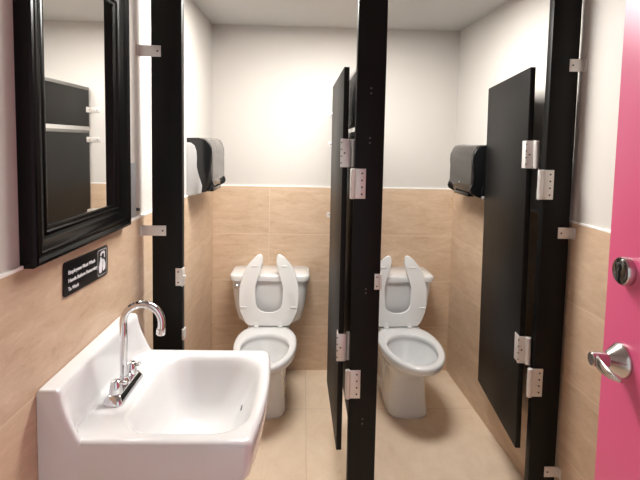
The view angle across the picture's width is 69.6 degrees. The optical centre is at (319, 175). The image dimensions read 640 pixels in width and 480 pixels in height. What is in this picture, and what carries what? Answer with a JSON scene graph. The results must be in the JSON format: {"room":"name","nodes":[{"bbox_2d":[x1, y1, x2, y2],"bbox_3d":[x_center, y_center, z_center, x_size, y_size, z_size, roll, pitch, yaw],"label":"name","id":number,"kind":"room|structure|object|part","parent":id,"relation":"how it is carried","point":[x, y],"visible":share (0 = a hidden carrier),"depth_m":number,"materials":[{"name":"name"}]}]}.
{"room":"public restroom","nodes":[
{"label":"public restroom","id":0,"kind":"room"},
{"bbox_2d":[0,0,211,273],"bbox_3d":[-0.797,0.268,1.433,0.319,2.217,3.192,1,4,-2],"label":"wall","id":1,"kind":"structure","parent":0,"point":[197,27],"depth_m":1.67,"materials":[{"name":"white paint"}]},
{"bbox_2d":[12,0,130,268],"bbox_3d":[-0.629,-0.201,1.234,0.036,0.768,0.533,1,4,-1],"label":"wall mirror","id":2,"kind":"object","parent":1,"relation":"attached to","point":[72,57],"visible":1,"depth_m":1.16,"materials":[{"name":"black wood"}]},
{"bbox_2d":[43,0,114,223],"bbox_3d":[-0.638,-0.201,1.234,0.011,0.612,0.377,1,4,-1],"label":"mirror glass","id":3,"kind":"object","parent":2,"relation":"attached to","point":[79,35],"depth_m":1.21,"materials":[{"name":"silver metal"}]},
{"bbox_2d":[62,245,107,297],"bbox_3d":[-0.648,0.259,1.283,0.005,0.097,0.252,1,4,-1],"label":"sign","id":4,"kind":"object","parent":1,"relation":"attached to","point":[78,272],"visible":1,"depth_m":1.26,"materials":[{"name":"black plastic"}]},
{"bbox_2d":[0,195,187,278],"bbox_3d":[-0.654,0.166,1.431,0.008,0.007,2.993,1,4,-1],"label":"trim","id":5,"kind":"structure","parent":1,"relation":"attached to","point":[16,269],"depth_m":0.98,"materials":[{"name":"white tile"}]},
{"bbox_2d":[0,191,212,479],"bbox_3d":[-0.667,0.773,1.474,0.006,1.210,2.993,1,4,-1],"label":"tile wainscot","id":6,"kind":"object","parent":1,"relation":"attached to","point":[42,330],"depth_m":1.18,"materials":[{"name":"tile"}]},
{"bbox_2d":[131,163,139,217],"bbox_3d":[-0.652,0.049,1.621,0.016,0.190,0.054,1,4,-1],"label":"wall strip","id":7,"kind":"object","parent":1,"relation":"attached to","point":[134,209],"visible":0.87,"depth_m":1.61,"materials":[{"name":"grey metal"}]},
{"bbox_3d":[-0.657,0.049,1.616,0.006,0.190,0.044,1,4,-1],"label":"rail","id":8,"kind":"part","parent":7,"relation":"part of","materials":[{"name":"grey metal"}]},
{"bbox_2d":[36,300,270,479],"bbox_3d":[-0.401,0.582,1.309,0.510,0.476,0.490,1,4,-1],"label":"sink","id":9,"kind":"object","parent":1,"relation":"attached to","point":[122,408],"visible":1,"depth_m":1.21,"materials":[{"name":"white ceramic"}]},
{"bbox_2d":[103,300,165,406],"bbox_3d":[-0.502,0.473,1.282,0.144,0.258,0.168,1,4,-2],"label":"faucet","id":10,"kind":"object","parent":9,"relation":"on","point":[132,386],"depth_m":1.27,"materials":[{"name":"silver metal"}]},
{"bbox_2d":[136,0,185,349],"bbox_3d":[-0.584,0.321,1.716,0.166,2.080,0.054,1,4,-2],"label":"pilaster","id":11,"kind":"object","parent":1,"relation":"attached to","point":[166,49],"visible":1,"depth_m":1.68,"materials":[{"name":"black laminate"}]},
{"bbox_3d":[-0.568,0.320,1.726,0.110,2.080,0.034,1,4,-2],"label":"post","id":12,"kind":"part","parent":11,"relation":"part of","materials":[{"name":"black laminate"}]},
{"bbox_2d":[186,138,225,195],"bbox_3d":[-0.608,-0.057,2.487,0.138,0.296,0.343,1,4,-1],"label":"dispenser","id":13,"kind":"object","parent":1,"relation":"attached to","point":[204,156],"visible":0.99,"depth_m":2.32,"materials":[{"name":"grey plastic"}]},
{"bbox_3d":[-0.604,-0.052,2.329,0.138,0.284,0.016,1,4,-1],"label":"panel","id":14,"kind":"part","parent":13,"relation":"part of","materials":[{"name":"black plastic"}]},
{"bbox_2d":[209,184,220,190],"bbox_3d":[-0.575,0.063,2.496,0.037,0.020,0.200,1,4,-1],"label":"outlet","id":15,"kind":"object","parent":13,"relation":"attached to","point":[216,186],"depth_m":2.46,"materials":[{"name":"black plastic"}]},
{"bbox_2d":[212,24,459,187],"bbox_3d":[0.087,0.172,3.021,1.947,2.217,0.114,1,4,-2],"label":"wall","id":16,"kind":"structure","parent":0,"point":[272,86],"depth_m":2.92,"materials":[{"name":"white paint"}]},
{"bbox_2d":[212,186,452,369],"bbox_3d":[0.079,0.678,2.997,1.559,1.210,0.006,1,4,-2],"label":"tile wainscot","id":17,"kind":"object","parent":16,"relation":"attached to","point":[293,223],"depth_m":2.98,"materials":[{"name":"tile"}]},
{"bbox_2d":[221,185,451,189],"bbox_3d":[0.091,0.071,2.952,1.547,0.007,0.008,1,4,-2],"label":"trim","id":18,"kind":"structure","parent":16,"relation":"attached to","point":[221,185],"depth_m":2.94,"materials":[{"name":"white tile"}]},
{"bbox_2d":[327,132,354,416],"bbox_3d":[0.125,0.405,2.379,0.130,1.245,1.202,1,4,-2],"label":"divider panel","id":19,"kind":"object","parent":16,"relation":"attached to","point":[349,216],"visible":0.2,"depth_m":2.10,"materials":[{"name":"black laminate"}]},
{"bbox_3d":[0.130,0.415,2.367,0.022,1.227,1.176,1,4,-2],"label":"panel","id":20,"kind":"part","parent":19,"relation":"part of","materials":[{"name":"black laminate"}]},
{"bbox_2d":[329,68,355,128],"bbox_3d":[0.141,-0.359,2.324,0.130,0.242,1.202,1,4,-2],"label":"divider panel","id":21,"kind":"object","parent":16,"relation":"attached to","point":[352,80],"visible":0.16,"depth_m":2.05,"materials":[{"name":"black laminate"}]},
{"bbox_3d":[0.145,-0.349,2.312,0.022,0.224,1.176,1,4,-2],"label":"panel","id":22,"kind":"part","parent":21,"relation":"part of","materials":[{"name":"black laminate"}]},
{"bbox_2d":[193,0,509,30],"bbox_3d":[0.166,-0.861,1.384,2.400,0.080,3.192,1,4,-2],"label":"ceiling","id":23,"kind":"structure","parent":0,"point":[437,15],"depth_m":2.55,"materials":[{"name":"paint"}]},
{"bbox_2d":[245,370,523,479],"bbox_3d":[0.133,1.457,1.180,2.600,0.080,3.932,1,4,-2],"label":"floor","id":24,"kind":"structure","parent":0,"point":[451,442],"depth_m":2.32,"materials":[{"name":"tile"}]},
{"bbox_2d":[230,254,309,418],"bbox_3d":[-0.301,0.890,2.605,0.480,0.829,0.772,1,4,-2],"label":"toilet","id":25,"kind":"object","parent":24,"relation":"on","point":[268,299],"visible":0.8,"depth_m":2.72,"materials":[{"name":"white ceramic"}]},
{"bbox_3d":[-0.302,0.676,2.734,0.349,0.421,0.063,1,4,-2],"label":"seat","id":26,"kind":"part","parent":25,"relation":"part of","materials":[{"name":"white plastic"}]},
{"bbox_3d":[-0.309,0.760,2.872,0.460,0.279,0.205,1,4,-2],"label":"tank","id":27,"kind":"part","parent":25,"relation":"part of","materials":[{"name":"white ceramic"}]},
{"bbox_3d":[-0.305,0.605,2.857,0.480,0.041,0.227,1,4,-2],"label":"tank lid","id":28,"kind":"part","parent":25,"relation":"part of","materials":[{"name":"white ceramic"}]},
{"bbox_2d":[345,0,387,479],"bbox_3d":[0.169,0.334,1.747,0.129,2.080,0.046,1,4,-2],"label":"pilaster","id":29,"kind":"object","parent":24,"relation":"on","point":[366,177],"visible":1,"depth_m":1.73,"materials":[{"name":"black laminate"}]},
{"bbox_2d":[327,67,353,449],"bbox_3d":[0.086,0.321,2.049,0.059,1.500,0.552,1,3,-3],"label":"door","id":30,"kind":"structure","parent":29,"relation":"attached to","point":[342,149],"depth_m":1.85,"materials":[{"name":"black laminate"}]},
{"bbox_2d":[377,255,444,418],"bbox_3d":[0.469,0.903,2.632,0.480,0.829,0.772,1,4,-5],"label":"toilet","id":31,"kind":"object","parent":24,"relation":"on","point":[407,353],"visible":0.83,"depth_m":2.66,"materials":[{"name":"white ceramic"}]},
{"bbox_3d":[0.466,0.689,2.761,0.349,0.421,0.063,1,4,-5],"label":"seat","id":32,"kind":"part","parent":31,"relation":"part of","materials":[{"name":"white plastic"}]},
{"bbox_3d":[0.449,0.773,2.898,0.460,0.279,0.205,1,4,-5],"label":"tank","id":33,"kind":"part","parent":31,"relation":"part of","materials":[{"name":"white ceramic"}]},
{"bbox_3d":[0.452,0.618,2.884,0.480,0.041,0.227,1,4,-5],"label":"tank lid","id":34,"kind":"part","parent":31,"relation":"part of","materials":[{"name":"white ceramic"}]},
{"bbox_2d":[456,0,625,230],"bbox_3d":[1.103,0.301,1.501,0.378,2.217,3.192,1,4,-2],"label":"wall","id":35,"kind":"structure","parent":0,"point":[511,39],"depth_m":1.76,"materials":[{"name":"white paint"}]},
{"bbox_2d":[448,145,485,198],"bbox_3d":[0.837,-0.025,2.557,0.138,0.296,0.343,1,4,-5],"label":"dispenser","id":36,"kind":"object","parent":35,"relation":"attached to","point":[467,162],"visible":0.88,"depth_m":2.45,"materials":[{"name":"plastic"}]},
{"bbox_3d":[0.824,-0.043,2.713,0.138,0.284,0.016,1,4,-5],"label":"panel","id":37,"kind":"part","parent":36,"relation":"part of","materials":[{"name":"black plastic"}]},
{"bbox_2d":[454,189,473,196],"bbox_3d":[0.800,0.094,2.563,0.037,0.020,0.200,1,4,-5],"label":"outlet","id":38,"kind":"object","parent":36,"relation":"attached to","point":[465,192],"depth_m":2.52,"materials":[{"name":"black plastic"}]},
{"bbox_3d":[0.850,-0.020,2.399,0.138,0.284,0.016,1,4,-5],"label":"panel","id":39,"kind":"part","parent":36,"relation":"part of","materials":[{"name":"black plastic"}]},
{"bbox_2d":[446,191,610,479],"bbox_3d":[0.977,0.801,1.533,0.006,1.210,2.996,1,4,-5],"label":"tile wainscot","id":40,"kind":"object","parent":35,"relation":"attached to","point":[588,254],"depth_m":1.80,"materials":[{"name":"tile"}]},
{"bbox_2d":[524,0,587,479],"bbox_3d":[0.891,0.346,1.768,0.153,2.080,0.054,1,4,-2],"label":"pilaster","id":41,"kind":"object","parent":35,"relation":"attached to","point":[554,182],"visible":1,"depth_m":1.75,"materials":[{"name":"black laminate"}]},
{"bbox_2d":[478,67,539,447],"bbox_3d":[0.836,0.324,2.082,0.049,1.515,0.582,1,2,4],"label":"door","id":42,"kind":"structure","parent":41,"relation":"attached to","point":[512,153],"depth_m":1.99,"materials":[{"name":"black laminate"}]},
{"bbox_2d":[530,209,610,232],"bbox_3d":[0.988,0.194,1.489,0.008,0.007,2.996,1,4,-5],"label":"trim","id":43,"kind":"structure","parent":35,"relation":"attached to","point":[535,211],"depth_m":1.67,"materials":[{"name":"white tile"}]},
{"bbox_3d":[0.816,0.407,-0.053,0.582,2.217,0.100,1,4,-2],"label":"wall","id":44,"kind":"structure","parent":0,"visible":0},
{"bbox_2d":[588,0,639,479],"bbox_3d":[0.539,0.450,0.496,0.104,2.018,0.932,1,4,5],"label":"door","id":45,"kind":"structure","parent":44,"relation":"in","point":[618,434],"depth_m":0.88,"materials":[{"name":"pink paint"}]},
{"bbox_3d":[0.526,0.355,0.848,0.019,0.024,0.093,2,4,11],"label":"lever handle","id":46,"kind":"part","parent":45,"relation":"part of","materials":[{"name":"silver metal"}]}
]}

